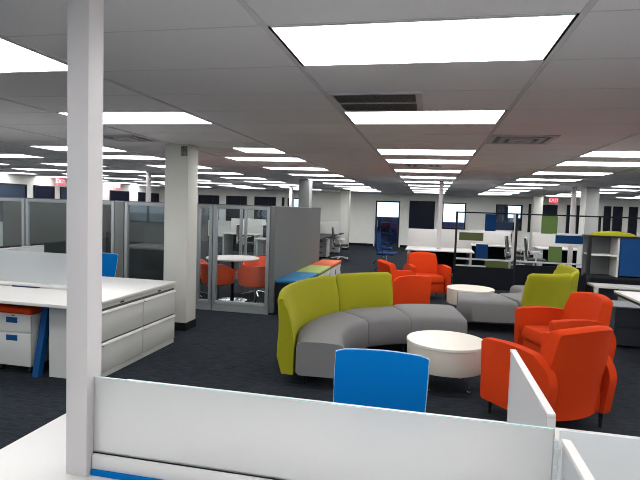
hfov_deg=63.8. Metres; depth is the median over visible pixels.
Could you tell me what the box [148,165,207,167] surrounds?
recessed light
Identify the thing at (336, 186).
recessed light
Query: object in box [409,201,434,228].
window
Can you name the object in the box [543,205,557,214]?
door
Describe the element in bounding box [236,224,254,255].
chair
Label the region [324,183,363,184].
recessed light
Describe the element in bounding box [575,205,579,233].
window
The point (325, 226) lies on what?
desk
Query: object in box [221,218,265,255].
desk
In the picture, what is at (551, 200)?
exit sign
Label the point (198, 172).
recessed light
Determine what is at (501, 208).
blind
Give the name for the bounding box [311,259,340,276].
storage bench
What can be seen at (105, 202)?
partition panel
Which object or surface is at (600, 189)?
recessed light
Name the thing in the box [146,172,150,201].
pole
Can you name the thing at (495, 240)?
desk
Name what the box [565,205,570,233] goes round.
window
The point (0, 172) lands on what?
recessed light
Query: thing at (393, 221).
wall
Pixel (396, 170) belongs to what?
recessed light
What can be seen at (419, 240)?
desk
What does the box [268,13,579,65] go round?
recessed light
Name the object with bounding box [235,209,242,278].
partition panel
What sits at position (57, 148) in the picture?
recessed light
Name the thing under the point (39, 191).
window
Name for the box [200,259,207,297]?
tub chair
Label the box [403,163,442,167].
ceiling vent
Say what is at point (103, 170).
recessed light
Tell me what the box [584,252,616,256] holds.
shelf
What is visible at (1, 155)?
recessed light
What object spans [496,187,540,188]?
recessed light
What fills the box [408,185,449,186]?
recessed light
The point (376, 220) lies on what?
door
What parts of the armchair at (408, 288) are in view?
backrest, arm, arm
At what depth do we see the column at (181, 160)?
6.53 m
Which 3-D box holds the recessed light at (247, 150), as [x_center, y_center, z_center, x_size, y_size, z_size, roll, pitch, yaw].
[-0.806,-1.197,6.885,0.588,0.003,0.589,3,4,12]
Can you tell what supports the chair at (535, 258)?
on the floor at (232, 351)
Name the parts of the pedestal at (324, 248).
drawer, drawer, drawer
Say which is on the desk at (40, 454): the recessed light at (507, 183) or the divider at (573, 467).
the divider at (573, 467)
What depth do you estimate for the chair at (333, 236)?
16.02 m
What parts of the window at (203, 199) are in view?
pane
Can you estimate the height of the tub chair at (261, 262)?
0.684 m
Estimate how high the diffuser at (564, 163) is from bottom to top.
0.002 m
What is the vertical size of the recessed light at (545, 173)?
0.003 m
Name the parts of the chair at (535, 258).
backrest, seat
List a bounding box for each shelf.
[583,273,639,280]
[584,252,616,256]
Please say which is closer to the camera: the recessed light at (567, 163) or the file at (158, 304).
the file at (158, 304)
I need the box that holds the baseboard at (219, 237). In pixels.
[208,236,528,251]
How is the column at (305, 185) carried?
on the floor at (232, 351)
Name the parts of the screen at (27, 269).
rail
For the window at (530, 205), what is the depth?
21.48 m
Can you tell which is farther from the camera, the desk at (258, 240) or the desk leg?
the desk at (258, 240)
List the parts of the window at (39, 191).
pane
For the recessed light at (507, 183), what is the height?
0.003 m
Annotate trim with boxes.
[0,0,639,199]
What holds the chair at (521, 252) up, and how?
on the floor at (232, 351)
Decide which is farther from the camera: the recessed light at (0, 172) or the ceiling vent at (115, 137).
the recessed light at (0, 172)
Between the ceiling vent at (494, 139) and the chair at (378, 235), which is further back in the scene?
the chair at (378, 235)
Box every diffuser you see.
[21,169,61,170]
[43,163,66,165]
[103,156,161,158]
[518,179,577,180]
[558,162,639,165]
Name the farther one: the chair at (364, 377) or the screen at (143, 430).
the chair at (364, 377)
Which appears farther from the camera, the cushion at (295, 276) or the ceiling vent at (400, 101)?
the cushion at (295, 276)
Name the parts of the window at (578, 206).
pane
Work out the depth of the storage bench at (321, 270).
9.23 m
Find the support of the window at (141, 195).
in the wall at (29, 180)
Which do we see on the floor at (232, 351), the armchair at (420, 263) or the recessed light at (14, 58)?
the armchair at (420, 263)
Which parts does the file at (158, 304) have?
drawer, drawer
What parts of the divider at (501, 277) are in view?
shelf rail, panel, shelf rail, shelf rail, panel, white rail, panel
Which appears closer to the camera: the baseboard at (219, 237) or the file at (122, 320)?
the file at (122, 320)
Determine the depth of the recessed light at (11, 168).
13.26 m
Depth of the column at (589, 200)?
12.81 m
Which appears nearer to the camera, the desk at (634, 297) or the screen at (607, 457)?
the screen at (607, 457)
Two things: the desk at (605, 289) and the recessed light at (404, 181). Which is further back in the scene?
the recessed light at (404, 181)
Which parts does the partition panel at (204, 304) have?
kick panel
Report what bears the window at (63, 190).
in the wall at (29, 180)
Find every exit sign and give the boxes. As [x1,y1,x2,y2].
[56,178,64,184]
[113,183,119,188]
[549,197,557,202]
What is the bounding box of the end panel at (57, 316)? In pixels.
[49,307,66,377]
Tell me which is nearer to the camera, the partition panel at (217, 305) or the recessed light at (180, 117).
the recessed light at (180, 117)
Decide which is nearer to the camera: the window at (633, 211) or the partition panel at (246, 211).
the partition panel at (246, 211)
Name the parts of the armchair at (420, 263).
arm, backrest, seat, arm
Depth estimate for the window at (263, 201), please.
23.93 m
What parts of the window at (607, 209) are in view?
pane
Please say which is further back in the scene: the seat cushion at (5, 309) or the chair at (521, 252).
the chair at (521, 252)
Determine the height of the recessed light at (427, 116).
0.003 m
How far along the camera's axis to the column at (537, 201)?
19.69 m
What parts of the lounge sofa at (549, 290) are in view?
seat, seat, seat, backrest, backrest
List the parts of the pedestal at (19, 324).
handle, handle, drawer, drawer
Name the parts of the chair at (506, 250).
backrest, seat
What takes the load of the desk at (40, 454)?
on the floor at (232, 351)
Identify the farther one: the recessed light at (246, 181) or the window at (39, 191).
the window at (39, 191)
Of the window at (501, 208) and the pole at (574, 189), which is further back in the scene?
the window at (501, 208)
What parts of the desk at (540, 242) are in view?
leg, modesty panel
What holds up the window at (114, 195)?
in the wall at (29, 180)
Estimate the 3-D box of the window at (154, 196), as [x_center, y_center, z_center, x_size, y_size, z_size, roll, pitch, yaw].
[-7.877,-1.636,24.508,0.044,1.190,0.700,3,4,12]
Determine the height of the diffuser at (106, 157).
0.002 m
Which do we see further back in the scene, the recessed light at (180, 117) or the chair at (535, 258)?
the chair at (535, 258)
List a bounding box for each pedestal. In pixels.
[0,304,48,372]
[319,239,329,257]
[329,236,341,252]
[609,300,639,346]
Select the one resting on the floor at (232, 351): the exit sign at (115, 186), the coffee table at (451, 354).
the coffee table at (451, 354)
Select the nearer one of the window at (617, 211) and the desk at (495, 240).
the desk at (495, 240)
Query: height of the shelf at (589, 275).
0.035 m
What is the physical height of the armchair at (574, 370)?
0.834 m
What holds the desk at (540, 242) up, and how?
on the floor at (232, 351)
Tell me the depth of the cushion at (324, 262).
10.33 m
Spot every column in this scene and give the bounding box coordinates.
[163,144,197,330]
[298,179,312,206]
[339,190,350,249]
[528,196,543,256]
[576,187,599,267]
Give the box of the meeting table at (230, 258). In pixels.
[206,255,258,301]
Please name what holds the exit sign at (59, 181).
hanging from the ceiling
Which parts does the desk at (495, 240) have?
modesty panel, leg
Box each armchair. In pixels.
[377,259,431,304]
[403,252,451,299]
[480,325,616,427]
[514,292,615,360]
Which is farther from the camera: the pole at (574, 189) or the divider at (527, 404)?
the pole at (574, 189)
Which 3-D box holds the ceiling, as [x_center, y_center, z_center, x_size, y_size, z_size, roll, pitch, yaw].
[1.312,-1.325,9.223,24.800,0.100,27.500,3,4,12]
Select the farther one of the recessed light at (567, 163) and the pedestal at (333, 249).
the pedestal at (333, 249)
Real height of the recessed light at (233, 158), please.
0.003 m
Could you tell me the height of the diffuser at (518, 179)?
0.002 m
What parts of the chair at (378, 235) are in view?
backrest, seat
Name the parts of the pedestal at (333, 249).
drawer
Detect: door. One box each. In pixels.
[374,201,399,246]
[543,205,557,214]
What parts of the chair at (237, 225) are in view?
backrest, seat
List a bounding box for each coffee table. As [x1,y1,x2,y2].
[407,330,482,393]
[446,284,494,304]
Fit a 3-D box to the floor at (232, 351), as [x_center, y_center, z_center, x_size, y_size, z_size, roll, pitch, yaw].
[1.211,1.136,9.288,24.800,0.100,27.320,3,4,12]
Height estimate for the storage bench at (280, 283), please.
0.510 m
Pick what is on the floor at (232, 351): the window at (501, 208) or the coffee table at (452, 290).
the coffee table at (452, 290)
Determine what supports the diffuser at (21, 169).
attached to the recessed light at (11, 168)
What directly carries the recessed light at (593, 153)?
in the ceiling
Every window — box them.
[0,183,26,221]
[33,185,54,198]
[60,187,66,198]
[109,190,128,200]
[138,192,145,201]
[151,193,158,201]
[198,195,218,219]
[226,196,246,220]
[254,196,275,221]
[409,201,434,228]
[442,203,465,229]
[496,204,522,230]
[527,204,531,231]
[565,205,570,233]
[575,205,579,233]
[603,206,611,230]
[612,206,622,231]
[627,207,637,234]
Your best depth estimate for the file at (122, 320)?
4.95 m
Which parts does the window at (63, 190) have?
pane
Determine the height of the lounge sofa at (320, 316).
0.838 m
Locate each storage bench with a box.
[274,271,317,313]
[297,265,330,275]
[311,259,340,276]
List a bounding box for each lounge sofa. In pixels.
[277,272,466,387]
[456,264,579,330]
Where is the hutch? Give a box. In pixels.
[581,234,639,291]
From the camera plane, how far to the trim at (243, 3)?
3.73 m
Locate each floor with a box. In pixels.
[0,238,639,448]
[381,242,396,246]
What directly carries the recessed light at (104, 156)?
in the ceiling
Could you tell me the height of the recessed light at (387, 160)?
0.003 m
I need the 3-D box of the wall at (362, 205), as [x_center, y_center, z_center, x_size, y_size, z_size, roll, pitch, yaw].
[4.141,-0.829,22.594,24.800,2.362,0.140,3,4,12]
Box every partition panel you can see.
[0,197,25,246]
[102,200,114,252]
[195,203,213,309]
[212,204,270,314]
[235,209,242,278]
[244,209,247,255]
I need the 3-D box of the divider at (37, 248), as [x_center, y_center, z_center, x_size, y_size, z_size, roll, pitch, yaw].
[-3.314,0.251,5.729,0.018,0.355,0.640,3,4,12]
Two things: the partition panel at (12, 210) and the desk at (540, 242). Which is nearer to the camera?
the partition panel at (12, 210)
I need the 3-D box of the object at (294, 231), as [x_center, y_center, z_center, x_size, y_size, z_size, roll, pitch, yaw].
[-0.381,0.224,9.182,0.080,1.627,3.160,3,4,12]
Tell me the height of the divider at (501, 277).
1.645 m
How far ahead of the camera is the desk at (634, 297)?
6.03 m
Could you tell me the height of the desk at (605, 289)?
0.612 m
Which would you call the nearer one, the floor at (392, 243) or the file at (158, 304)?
the file at (158, 304)
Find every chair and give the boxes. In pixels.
[102,253,117,276]
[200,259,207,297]
[200,263,235,299]
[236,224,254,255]
[237,266,264,302]
[242,256,265,296]
[260,225,265,255]
[330,227,348,260]
[333,348,428,412]
[373,229,391,263]
[374,232,396,270]
[380,222,393,244]
[504,235,525,258]
[511,234,529,265]
[524,237,546,265]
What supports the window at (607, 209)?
in the wall at (362, 205)
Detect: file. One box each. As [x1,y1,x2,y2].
[101,294,143,376]
[141,285,175,357]
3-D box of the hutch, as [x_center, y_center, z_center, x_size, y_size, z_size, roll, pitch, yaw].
[5.128,0.631,7.915,2.000,1.340,0.375,3,4,12]
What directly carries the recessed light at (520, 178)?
in the ceiling
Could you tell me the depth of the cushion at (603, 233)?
7.92 m
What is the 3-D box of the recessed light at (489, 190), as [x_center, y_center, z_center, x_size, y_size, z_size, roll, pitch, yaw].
[5.893,-1.545,16.062,1.198,0.003,0.589,3,4,12]
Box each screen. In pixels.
[0,250,66,288]
[91,376,558,479]
[556,429,639,479]
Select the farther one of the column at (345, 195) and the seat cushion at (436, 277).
the column at (345, 195)
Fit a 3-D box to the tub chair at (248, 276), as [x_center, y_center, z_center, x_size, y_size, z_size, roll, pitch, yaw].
[-1.033,0.733,8.239,0.597,0.684,0.535,1,4,-16]
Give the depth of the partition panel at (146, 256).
8.97 m
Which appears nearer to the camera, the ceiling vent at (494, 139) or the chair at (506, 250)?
the ceiling vent at (494, 139)
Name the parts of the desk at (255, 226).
leg, modesty panel, leg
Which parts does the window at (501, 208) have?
sill panel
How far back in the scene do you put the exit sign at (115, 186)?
20.99 m
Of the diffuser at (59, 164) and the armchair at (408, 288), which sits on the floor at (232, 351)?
the armchair at (408, 288)
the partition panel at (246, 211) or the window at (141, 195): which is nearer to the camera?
the partition panel at (246, 211)
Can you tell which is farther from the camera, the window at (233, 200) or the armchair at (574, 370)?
the window at (233, 200)
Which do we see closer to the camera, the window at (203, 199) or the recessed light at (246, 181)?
the recessed light at (246, 181)
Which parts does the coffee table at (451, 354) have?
leg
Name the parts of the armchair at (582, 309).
seat, arm, arm, backrest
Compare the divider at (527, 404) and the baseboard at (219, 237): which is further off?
the baseboard at (219, 237)
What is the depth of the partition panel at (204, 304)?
7.87 m
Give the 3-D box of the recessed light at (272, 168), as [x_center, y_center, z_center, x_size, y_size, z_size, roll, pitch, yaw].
[-0.462,-1.375,9.923,1.198,0.003,0.589,3,4,12]
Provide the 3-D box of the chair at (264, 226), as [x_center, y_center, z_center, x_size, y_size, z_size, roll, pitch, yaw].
[-1.587,0.034,16.300,0.650,1.041,0.583,2,4,2]
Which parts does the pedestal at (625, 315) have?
drawer, drawer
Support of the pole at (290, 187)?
on the floor at (232, 351)
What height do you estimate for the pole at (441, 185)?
1.639 m
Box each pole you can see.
[66,0,103,476]
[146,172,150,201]
[289,186,292,206]
[436,181,443,248]
[567,187,576,265]
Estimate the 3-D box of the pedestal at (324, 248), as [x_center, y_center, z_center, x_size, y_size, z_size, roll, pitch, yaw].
[0.070,0.267,16.995,0.400,0.600,0.522,3,4,12]
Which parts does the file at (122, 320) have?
drawer, drawer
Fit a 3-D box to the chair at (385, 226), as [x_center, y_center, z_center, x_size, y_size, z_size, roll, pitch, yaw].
[3.125,-0.303,24.230,0.650,1.041,0.583,1,4,-8]
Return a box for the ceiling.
[0,0,639,199]
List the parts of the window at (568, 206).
pane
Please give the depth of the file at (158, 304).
5.62 m
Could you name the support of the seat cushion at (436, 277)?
on the armchair at (420, 263)
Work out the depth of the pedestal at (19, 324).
4.73 m
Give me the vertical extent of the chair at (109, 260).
0.944 m
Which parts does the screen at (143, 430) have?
rail, screen hinge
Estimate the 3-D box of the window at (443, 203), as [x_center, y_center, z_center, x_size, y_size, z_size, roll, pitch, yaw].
[5.774,-1.034,22.194,0.980,1.130,0.130,3,4,12]
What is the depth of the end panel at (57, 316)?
4.66 m
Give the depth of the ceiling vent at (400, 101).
3.48 m
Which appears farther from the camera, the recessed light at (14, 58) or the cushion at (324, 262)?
the cushion at (324, 262)
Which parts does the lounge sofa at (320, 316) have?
backrest, seat, backrest, seat, seat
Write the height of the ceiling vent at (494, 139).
0.023 m
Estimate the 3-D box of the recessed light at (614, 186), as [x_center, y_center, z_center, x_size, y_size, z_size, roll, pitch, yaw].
[7.505,-1.237,11.984,1.198,0.003,0.589,3,4,12]
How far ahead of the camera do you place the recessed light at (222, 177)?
13.97 m
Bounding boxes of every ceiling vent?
[103,134,162,141]
[327,91,422,111]
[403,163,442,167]
[486,135,560,144]
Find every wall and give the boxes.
[0,173,159,245]
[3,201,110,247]
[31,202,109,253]
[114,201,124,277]
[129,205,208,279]
[160,187,639,250]
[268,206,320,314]
[292,199,520,242]
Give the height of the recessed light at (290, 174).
0.003 m
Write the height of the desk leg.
0.685 m
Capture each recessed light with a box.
[0,38,66,72]
[0,154,41,157]
[0,172,29,173]
[11,168,61,170]
[32,146,126,151]
[42,163,106,166]
[56,111,212,123]
[103,155,164,159]
[103,170,145,172]
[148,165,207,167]
[198,172,242,174]
[222,177,263,178]
[226,157,306,161]
[233,148,283,152]
[246,181,283,182]
[264,167,328,170]
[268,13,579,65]
[290,174,343,176]
[309,179,353,180]
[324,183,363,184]
[336,186,370,187]
[343,110,506,123]
[376,149,476,155]
[385,159,469,163]
[394,169,461,172]
[400,176,456,178]
[404,181,452,182]
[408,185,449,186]
[489,190,526,190]
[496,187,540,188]
[504,183,559,185]
[517,178,578,180]
[533,172,611,175]
[558,161,639,166]
[579,151,639,156]
[600,189,639,190]
[614,186,639,187]
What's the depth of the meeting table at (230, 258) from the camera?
8.69 m
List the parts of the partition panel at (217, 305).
kick panel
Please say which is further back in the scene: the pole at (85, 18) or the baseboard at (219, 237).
the baseboard at (219, 237)
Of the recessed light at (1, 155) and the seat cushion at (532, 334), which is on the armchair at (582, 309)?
the seat cushion at (532, 334)
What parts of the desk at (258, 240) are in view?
leg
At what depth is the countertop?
5.04 m
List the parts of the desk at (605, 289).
panel, modesty panel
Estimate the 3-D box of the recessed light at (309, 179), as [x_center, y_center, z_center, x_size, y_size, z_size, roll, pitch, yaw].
[0.309,-1.572,13.493,1.198,0.003,0.589,3,4,12]
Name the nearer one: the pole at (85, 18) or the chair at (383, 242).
the pole at (85, 18)
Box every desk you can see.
[0,379,639,479]
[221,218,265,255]
[254,238,265,255]
[320,221,343,239]
[405,228,473,272]
[467,229,511,267]
[532,232,577,267]
[587,282,639,300]
[614,290,639,305]
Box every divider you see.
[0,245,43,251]
[452,211,639,291]
[507,349,555,465]
[560,439,594,479]
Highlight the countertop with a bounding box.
[0,276,176,308]
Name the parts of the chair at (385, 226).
backrest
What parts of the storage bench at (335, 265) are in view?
door, door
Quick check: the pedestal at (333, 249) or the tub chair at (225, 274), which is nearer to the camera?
the tub chair at (225, 274)
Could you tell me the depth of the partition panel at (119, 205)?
8.14 m
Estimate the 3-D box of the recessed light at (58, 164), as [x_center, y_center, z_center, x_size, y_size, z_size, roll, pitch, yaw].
[-5.226,-1.598,10.940,1.198,0.003,0.589,3,4,12]
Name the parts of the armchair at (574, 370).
leg, arm, backrest, seat, arm, leg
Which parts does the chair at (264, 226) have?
backrest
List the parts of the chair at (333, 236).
seat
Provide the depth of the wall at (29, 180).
17.78 m
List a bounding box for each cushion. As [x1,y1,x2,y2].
[0,304,41,314]
[276,271,317,282]
[311,259,340,267]
[416,273,443,282]
[522,325,548,345]
[590,231,635,236]
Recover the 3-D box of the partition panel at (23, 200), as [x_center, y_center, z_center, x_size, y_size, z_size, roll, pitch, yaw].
[-5.524,0.082,8.696,1.290,1.627,0.080,3,4,12]
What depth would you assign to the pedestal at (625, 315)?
6.43 m
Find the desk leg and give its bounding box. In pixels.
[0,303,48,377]
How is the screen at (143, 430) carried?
on the desk at (40, 454)
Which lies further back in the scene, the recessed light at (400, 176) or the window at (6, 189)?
the window at (6, 189)
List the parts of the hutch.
panel, panel, panel, panel, sliding door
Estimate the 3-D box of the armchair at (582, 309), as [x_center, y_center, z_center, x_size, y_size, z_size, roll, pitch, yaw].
[2.540,0.960,5.310,0.748,0.834,0.749,1,4,-7]
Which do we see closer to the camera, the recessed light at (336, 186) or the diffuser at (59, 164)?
the diffuser at (59, 164)
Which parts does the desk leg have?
leg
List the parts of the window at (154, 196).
pane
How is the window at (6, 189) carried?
in the wall at (29, 180)
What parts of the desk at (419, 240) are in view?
modesty panel, leg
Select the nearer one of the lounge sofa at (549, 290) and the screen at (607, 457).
the screen at (607, 457)
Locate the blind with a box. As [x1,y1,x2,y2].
[497,206,507,220]
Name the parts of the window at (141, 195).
pane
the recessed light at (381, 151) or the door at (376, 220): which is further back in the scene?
the door at (376, 220)

